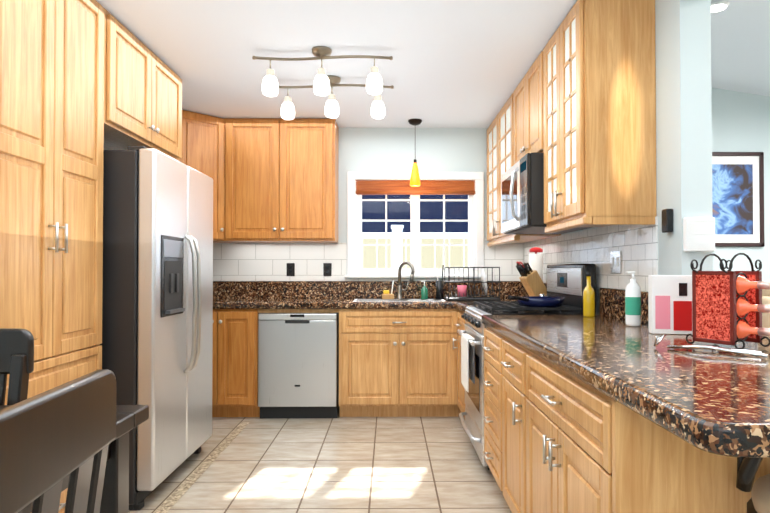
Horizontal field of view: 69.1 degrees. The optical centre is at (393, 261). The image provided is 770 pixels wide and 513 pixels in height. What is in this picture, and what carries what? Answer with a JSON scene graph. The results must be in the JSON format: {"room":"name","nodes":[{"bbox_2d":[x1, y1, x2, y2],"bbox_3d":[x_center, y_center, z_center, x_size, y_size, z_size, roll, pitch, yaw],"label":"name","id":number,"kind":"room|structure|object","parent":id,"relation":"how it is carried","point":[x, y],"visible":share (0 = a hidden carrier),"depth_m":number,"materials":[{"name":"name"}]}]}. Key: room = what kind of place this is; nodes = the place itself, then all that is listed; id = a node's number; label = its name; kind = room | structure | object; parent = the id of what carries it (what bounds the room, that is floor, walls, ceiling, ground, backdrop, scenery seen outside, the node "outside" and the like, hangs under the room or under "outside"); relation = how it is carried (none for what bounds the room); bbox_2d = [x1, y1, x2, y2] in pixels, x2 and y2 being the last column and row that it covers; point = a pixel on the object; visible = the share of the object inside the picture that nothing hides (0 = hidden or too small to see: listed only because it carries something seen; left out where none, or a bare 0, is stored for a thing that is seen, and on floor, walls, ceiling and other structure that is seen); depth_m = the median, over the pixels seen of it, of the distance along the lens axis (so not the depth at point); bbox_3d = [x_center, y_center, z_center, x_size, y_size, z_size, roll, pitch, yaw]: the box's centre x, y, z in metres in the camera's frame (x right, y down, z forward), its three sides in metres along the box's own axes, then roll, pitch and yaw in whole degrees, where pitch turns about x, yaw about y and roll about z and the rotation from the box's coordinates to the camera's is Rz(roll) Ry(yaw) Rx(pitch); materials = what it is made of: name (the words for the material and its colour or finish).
{"room":"kitchen and dining room","nodes":[
{"label":"kitchen and dining room","id":0,"kind":"room"},
{"bbox_2d":[129,403,511,512],"bbox_3d":[1.310,1.226,1.192,6.880,0.082,7.850,0,-1,-1],"label":"floor","id":1,"kind":"structure","parent":0,"point":[338,464],"depth_m":3.26,"materials":[{"name":"beige tile"}]},
{"bbox_2d":[0,328,33,404],"bbox_3d":[-1.393,0.703,1.568,0.456,0.980,0.484,0,-1,-1],"label":"dining chair","id":2,"kind":"object","parent":1,"relation":"on","point":[17,354],"visible":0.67,"depth_m":1.79,"materials":[{"name":"brown wood"}]},
{"bbox_2d":[0,0,104,512],"bbox_3d":[-1.672,-0.016,2.249,0.664,2.437,0.838,0,-1,-1],"label":"pantry cabinet","id":3,"kind":"object","parent":1,"relation":"on","point":[51,149],"visible":0.58,"depth_m":2.26,"materials":[{"name":"brown wood"}]},
{"bbox_2d":[0,369,116,512],"bbox_3d":[-0.765,0.693,0.849,0.484,0.980,0.456,0,-1,-5],"label":"dining chair","id":4,"kind":"object","parent":1,"relation":"on","point":[51,439],"visible":1,"depth_m":0.88,"materials":[{"name":"brown wood"}]},
{"bbox_2d":[0,405,148,512],"bbox_3d":[-1.257,0.803,0.885,1.040,0.760,1.610,0,-1,-1],"label":"dining table","id":5,"kind":"object","parent":1,"relation":"on","point":[115,495],"visible":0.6,"depth_m":1.58,"materials":[{"name":"brown wood"}]},
{"bbox_2d":[100,146,212,510],"bbox_3d":[-1.544,0.326,3.167,0.886,1.777,0.915,0,-1,-1],"label":"fridge","id":6,"kind":"object","parent":1,"relation":"on","point":[157,319],"visible":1,"depth_m":2.76,"materials":[{"name":"grey metal"}]},
{"bbox_2d":[212,309,275,416],"bbox_3d":[-1.380,0.806,4.654,0.620,0.860,0.618,0,-1,-1],"label":"base cabinet","id":7,"kind":"object","parent":1,"relation":"on","point":[235,331],"depth_m":4.35,"materials":[{"name":"brown wood"}]},
{"bbox_2d":[258,313,338,417],"bbox_3d":[-0.754,0.822,4.631,0.616,0.827,0.588,0,-1,-1],"label":"dishwasher","id":8,"kind":"object","parent":1,"relation":"on","point":[298,365],"visible":0.98,"depth_m":4.34,"materials":[{"name":"grey metal"}]},
{"bbox_2d":[336,309,459,416],"bbox_3d":[0.038,0.806,4.667,0.945,0.860,0.618,0,-1,-1],"label":"base cabinet","id":9,"kind":"object","parent":1,"relation":"on","point":[397,362],"depth_m":4.36,"materials":[{"name":"brown wood"}]},
{"bbox_2d":[453,310,464,418],"bbox_3d":[0.814,0.799,4.143,0.641,0.860,0.463,0,-1,-1],"label":"base cabinet","id":10,"kind":"object","parent":1,"relation":"on","point":[460,324],"depth_m":4.23,"materials":[{"name":"brown wood"}]},
{"bbox_2d":[213,281,452,308],"bbox_3d":[-0.430,0.271,4.664,3.194,0.205,0.637,0,-1,-1],"label":"countertop","id":11,"kind":"structure","parent":10,"relation":"on","point":[226,294],"depth_m":4.96,"materials":[{"name":"brown stone"}]},
{"bbox_2d":[382,280,393,298],"bbox_3d":[-0.051,0.238,4.749,0.100,0.161,0.060,0,-1,-1],"label":"sponge caddy","id":12,"kind":"object","parent":11,"relation":"on","point":[386,295],"visible":0.94,"depth_m":4.72,"materials":[{"name":"brown wood"}]},
{"bbox_2d":[354,299,444,300],"bbox_3d":[0.040,0.316,4.629,0.740,0.003,0.340,0,-1,-1],"label":"sink rim","id":13,"kind":"object","parent":11,"relation":"on","point":[398,300],"visible":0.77,"depth_m":4.52,"materials":[{"name":"silver metal"}]},
{"bbox_2d":[396,261,414,298],"bbox_3d":[0.097,0.158,4.798,0.155,0.323,0.128,0,-1,-1],"label":"faucet","id":14,"kind":"object","parent":11,"relation":"on","point":[399,294],"visible":1,"depth_m":4.81,"materials":[{"name":"silver metal"}]},
{"bbox_2d":[421,281,427,299],"bbox_3d":[0.255,0.238,4.682,0.060,0.160,0.058,0,-1,-1],"label":"soap dispenser","id":15,"kind":"object","parent":11,"relation":"on","point":[424,292],"visible":0.9,"depth_m":4.66,"materials":[{"name":"green plastic"}]},
{"bbox_2d":[436,265,500,300],"bbox_3d":[0.608,0.172,4.666,0.505,0.290,0.340,0,-1,-1],"label":"dish rack","id":16,"kind":"object","parent":11,"relation":"on","point":[440,290],"visible":0.98,"depth_m":4.60,"materials":[{"name":"black metal"}]},
{"bbox_2d":[453,281,546,312],"bbox_3d":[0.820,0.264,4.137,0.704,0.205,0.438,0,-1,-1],"label":"countertop","id":17,"kind":"structure","parent":10,"relation":"on","point":[460,305],"depth_m":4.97,"materials":[{"name":"brown stone"}]},
{"bbox_2d":[516,261,546,295],"bbox_3d":[1.023,0.153,4.149,0.246,0.314,0.146,0,-1,-1],"label":"knife block","id":18,"kind":"object","parent":17,"relation":"on","point":[531,281],"visible":0.88,"depth_m":4.11,"materials":[{"name":"brown wood"}]},
{"bbox_2d":[529,247,542,280],"bbox_3d":[1.089,0.101,4.281,0.112,0.423,0.112,0,-1,-1],"label":"paper towel holder","id":19,"kind":"object","parent":17,"relation":"on","point":[535,261],"visible":0.42,"depth_m":4.24,"materials":[{"name":"white paper"}]},
{"bbox_2d":[482,327,496,481],"bbox_3d":[0.825,0.781,2.854,0.641,0.860,0.583,0,-1,-1],"label":"base cabinet","id":20,"kind":"object","parent":1,"relation":"on","point":[490,336],"depth_m":2.92,"materials":[{"name":"brown wood"}]},
{"bbox_2d":[497,332,516,512],"bbox_3d":[0.829,0.774,2.373,0.641,0.860,0.531,0,-1,-1],"label":"base cabinet","id":21,"kind":"object","parent":1,"relation":"on","point":[506,348],"depth_m":2.51,"materials":[{"name":"brown wood"}]},
{"bbox_2d":[457,264,595,469],"bbox_3d":[0.785,0.618,3.531,0.719,1.205,0.754,0,-1,-1],"label":"range","id":22,"kind":"object","parent":1,"relation":"on","point":[568,282],"visible":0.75,"depth_m":3.34,"materials":[{"name":"silver metal"}]},
{"bbox_2d":[507,296,564,306],"bbox_3d":[0.830,0.228,3.315,0.392,0.071,0.392,0,-1,-1],"label":"pan","id":23,"kind":"object","parent":22,"relation":"on","point":[536,301],"visible":1,"depth_m":3.25,"materials":[{"name":"blue metal"}]},
{"bbox_2d":[517,344,769,512],"bbox_3d":[0.834,0.766,1.794,0.641,0.860,0.931,0,-1,-1],"label":"base cabinet","id":24,"kind":"object","parent":1,"relation":"on","point":[557,440],"depth_m":1.40,"materials":[{"name":"brown wood"}]},
{"bbox_2d":[477,285,769,457],"bbox_3d":[0.977,0.235,2.032,0.947,0.205,2.248,0,-1,-1],"label":"countertop","id":25,"kind":"structure","parent":24,"relation":"on","point":[714,402],"depth_m":1.43,"materials":[{"name":"brown stone"}]},
{"bbox_2d":[583,272,594,316],"bbox_3d":[1.050,0.174,3.010,0.060,0.240,0.060,0,-1,-1],"label":"oil bottle","id":26,"kind":"object","parent":25,"relation":"on","point":[588,301],"visible":1,"depth_m":2.99,"materials":[{"name":"yellow glass"}]},
{"bbox_2d":[625,271,640,325],"bbox_3d":[1.074,0.165,2.510,0.065,0.246,0.064,0,-1,-1],"label":"lotion bottle","id":27,"kind":"object","parent":25,"relation":"on","point":[633,302],"visible":1,"depth_m":2.48,"materials":[{"name":"white plastic"}]},
{"bbox_2d":[648,275,692,334],"bbox_3d":[1.096,0.168,2.209,0.156,0.230,0.062,0,-1,11],"label":"product box","id":28,"kind":"object","parent":25,"relation":"on","point":[669,304],"visible":0.88,"depth_m":2.18,"materials":[{"name":"white cardboard"}]},
{"bbox_2d":[654,334,767,358],"bbox_3d":[0.959,0.253,1.693,0.241,0.045,0.257,0,-1,-1],"label":"tongs","id":29,"kind":"object","parent":25,"relation":"on","point":[657,340],"visible":0.98,"depth_m":1.68,"materials":[{"name":"silver metal"}]},
{"bbox_2d":[686,253,769,349],"bbox_3d":[1.090,0.123,1.823,0.248,0.303,0.254,0,-1,-1],"label":"wine rack","id":30,"kind":"object","parent":25,"relation":"on","point":[728,307],"visible":1,"depth_m":1.78,"materials":[{"name":"red tile"}]},
{"bbox_2d":[747,474,769,512],"bbox_3d":[0.892,0.816,1.039,0.448,0.741,0.448,0,-1,-1],"label":"bar stool","id":31,"kind":"object","parent":1,"relation":"on","point":[758,501],"visible":1,"depth_m":1.11,"materials":[{"name":"beige fabric"}]},
{"bbox_2d":[762,280,769,327],"bbox_3d":[1.672,0.639,2.168,0.448,1.126,0.448,0,-1,-1],"label":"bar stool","id":32,"kind":"object","parent":1,"relation":"on","point":[765,301],"visible":0.17,"depth_m":2.26,"materials":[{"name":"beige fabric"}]},
{"bbox_2d":[96,0,576,127],"bbox_3d":[-0.400,-1.293,1.212,3.460,0.080,7.850,0,-1,-1],"label":"ceiling","id":33,"kind":"structure","parent":0,"point":[460,63],"depth_m":3.24,"materials":[{"name":"white paint"}]},
{"bbox_2d":[278,85,313,119],"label":"track light","id":34,"kind":"object","parent":33,"relation":"attached to","point":[287,108],"depth_m":3.72,"materials":[{"name":"white glass"}]},
{"bbox_2d":[252,46,392,96],"bbox_3d":[-0.412,-1.092,3.223,0.812,0.262,0.136,0,-1,-1],"label":"track light","id":35,"kind":"object","parent":33,"relation":"attached to","point":[321,86],"visible":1,"depth_m":3.20,"materials":[{"name":"white glass"}]},
{"bbox_2d":[325,75,365,117],"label":"track light","id":36,"kind":"object","parent":33,"relation":"attached to","point":[332,109],"depth_m":3.68,"materials":[{"name":"white glass"}]},
{"bbox_2d":[371,94,384,118],"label":"track light","id":37,"kind":"object","parent":33,"relation":"attached to","point":[377,108],"depth_m":3.69,"materials":[{"name":"white glass"}]},
{"bbox_2d":[408,119,421,186],"bbox_3d":[0.179,-0.922,4.747,0.120,0.561,0.118,0,-1,-1],"label":"light","id":38,"kind":"object","parent":33,"relation":"hanging from","point":[415,179],"visible":1,"depth_m":4.72,"materials":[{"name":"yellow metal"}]},
{"bbox_2d":[338,87,769,280],"bbox_3d":[1.277,-0.433,5.075,6.880,3.350,0.130,0,-1,-1],"label":"wall","id":39,"kind":"structure","parent":0,"point":[740,121],"depth_m":5.01,"materials":[{"name":"white paint"}]},
{"bbox_2d":[180,110,232,242],"bbox_3d":[-1.718,-0.688,4.680,0.620,1.027,0.612,0,-1,-1],"label":"upper cabinet","id":40,"kind":"object","parent":39,"relation":"attached to","point":[203,143],"visible":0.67,"depth_m":4.58,"materials":[{"name":"orange wood"}]},
{"bbox_2d":[224,118,338,242],"bbox_3d":[-0.958,-0.686,4.808,0.926,1.027,0.369,0,-1,-1],"label":"upper cabinet","id":41,"kind":"object","parent":39,"relation":"attached to","point":[280,180],"visible":1,"depth_m":4.66,"materials":[{"name":"orange wood"}]},
{"bbox_2d":[213,243,520,280],"bbox_3d":[-0.432,0.000,4.984,3.198,0.340,0.009,0,-1,-1],"label":"tile backsplash","id":42,"kind":"structure","parent":39,"relation":"attached to","point":[231,261],"depth_m":4.98,"materials":[{"name":"white tile"}]},
{"bbox_2d":[287,263,294,275],"bbox_3d":[-0.921,0.070,4.972,0.072,0.116,0.007,0,-1,-1],"label":"electrical outlet","id":43,"kind":"object","parent":42,"relation":"attached to","point":[290,269],"visible":1,"depth_m":4.97,"materials":[{"name":"black plastic"}]},
{"bbox_2d":[323,263,331,275],"bbox_3d":[-0.593,0.070,4.975,0.072,0.116,0.007,0,-1,-1],"label":"electrical outlet","id":44,"kind":"object","parent":42,"relation":"attached to","point":[327,269],"visible":1,"depth_m":4.97,"materials":[{"name":"black plastic"}]},
{"bbox_2d":[345,172,486,277],"bbox_3d":[0.192,-0.329,5.039,1.260,0.950,0.180,0,-1,-1],"label":"window","id":45,"kind":"structure","parent":39,"relation":"in","point":[469,184],"depth_m":5.00,"materials":[{"name":"white wood"}]},
{"bbox_2d":[712,152,764,246],"bbox_3d":[3.027,-0.559,5.011,0.575,0.850,0.030,0,-1,-1],"label":"framed picture","id":46,"kind":"object","parent":39,"relation":"attached to","point":[738,196],"visible":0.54,"depth_m":5.01,"materials":[{"name":"black"}]},
{"bbox_2d":[543,0,712,314],"bbox_3d":[1.265,-0.487,1.215,0.130,3.350,7.590,0,-1,-1],"label":"wall","id":47,"kind":"structure","parent":0,"point":[683,112],"depth_m":2.33,"materials":[{"name":"white paint"}]},
{"bbox_2d":[511,62,534,166],"bbox_3d":[1.008,-0.918,3.555,0.339,0.597,0.760,0,-1,-1],"label":"upper cabinet","id":48,"kind":"object","parent":47,"relation":"attached to","point":[523,97],"depth_m":3.62,"materials":[{"name":"brown wood"}]},
{"bbox_2d":[501,153,591,233],"bbox_3d":[0.938,-0.406,3.547,0.479,0.420,0.752,0,-1,-1],"label":"microwave","id":49,"kind":"object","parent":48,"relation":"attached to","point":[522,195],"visible":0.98,"depth_m":3.28,"materials":[{"name":"silver metal"}]},
{"bbox_2d":[487,96,560,243],"bbox_3d":[1.000,-0.691,4.432,0.339,1.027,1.154,0,-1,-1],"label":"upper cabinet","id":50,"kind":"object","parent":47,"relation":"attached to","point":[499,131],"depth_m":4.44,"materials":[{"name":"brown wood"}]},
{"bbox_2d":[521,216,657,290],"bbox_3d":[1.174,-0.017,3.743,0.008,0.340,2.460,0,-1,-1],"label":"tile backsplash","id":51,"kind":"structure","parent":47,"relation":"attached to","point":[637,245],"depth_m":3.06,"materials":[{"name":"white tile"}]},
{"bbox_2d":[610,250,620,273],"bbox_3d":[1.172,0.002,2.958,0.010,0.120,0.130,0,-1,-1],"label":"light switch","id":52,"kind":"object","parent":51,"relation":"attached to","point":[615,261],"visible":1,"depth_m":2.95,"materials":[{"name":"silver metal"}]},
{"bbox_2d":[535,0,656,231],"bbox_3d":[1.014,-0.713,2.890,0.339,1.027,0.717,0,-1,-1],"label":"upper cabinet","id":53,"kind":"object","parent":47,"relation":"attached to","point":[578,109],"depth_m":2.54,"materials":[{"name":"brown wood"}]},
{"bbox_2d":[662,209,672,232],"bbox_3d":[1.175,-0.176,2.400,0.029,0.100,0.050,0,-1,-1],"label":"light switch","id":54,"kind":"object","parent":47,"relation":"attached to","point":[667,220],"visible":1,"depth_m":2.38,"materials":[{"name":"black plastic"}]},
{"bbox_2d":[683,217,714,251],"bbox_3d":[1.256,-0.112,2.299,0.120,0.140,0.031,0,-1,-1],"label":"door chime","id":55,"kind":"object","parent":47,"relation":"attached to","point":[698,234],"visible":1,"depth_m":2.29,"materials":[{"name":"white plastic"}]},
{"bbox_2d":[711,0,769,96],"bbox_3d":[3.040,-1.644,1.247,3.421,0.617,7.850,0,-1,-1],"label":"ceiling","id":56,"kind":"structure","parent":0,"point":[740,45],"depth_m":4.23,"materials":[{"name":"white paint"}]},
{"bbox_2d":[711,1,729,13],"bbox_3d":[2.159,-1.697,3.735,0.170,0.012,0.170,0,-1,-1],"label":"recessed light","id":57,"kind":"object","parent":56,"relation":"in","point":[717,7],"visible":0.67,"depth_m":3.71,"materials":[{"name":"white"}]},
{"bbox_3d":[-2.065,-0.033,1.180,0.130,2.440,7.850,0,-1,-1],"label":"wall","id":58,"kind":"structure","parent":0,"visible":0},
{"bbox_2d":[104,8,181,160],"bbox_3d":[-1.684,-0.943,3.191,0.656,0.557,0.980,0,-1,-1],"label":"upper cabinet","id":59,"kind":"object","parent":58,"relation":"attached to","point":[142,94],"visible":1,"depth_m":3.06,"materials":[{"name":"brown wood"}]},
{"label":"outside","id":60,"kind":"structure","parent":0,"visible":0},
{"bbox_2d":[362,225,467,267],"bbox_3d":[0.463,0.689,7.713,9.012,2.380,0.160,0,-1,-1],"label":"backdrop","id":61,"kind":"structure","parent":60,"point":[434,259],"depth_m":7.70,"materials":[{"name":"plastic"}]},
{"bbox_2d":[362,195,467,232],"bbox_3d":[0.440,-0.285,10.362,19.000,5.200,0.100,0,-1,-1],"label":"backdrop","id":62,"kind":"structure","parent":60,"point":[431,208],"depth_m":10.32,"materials":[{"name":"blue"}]}
]}

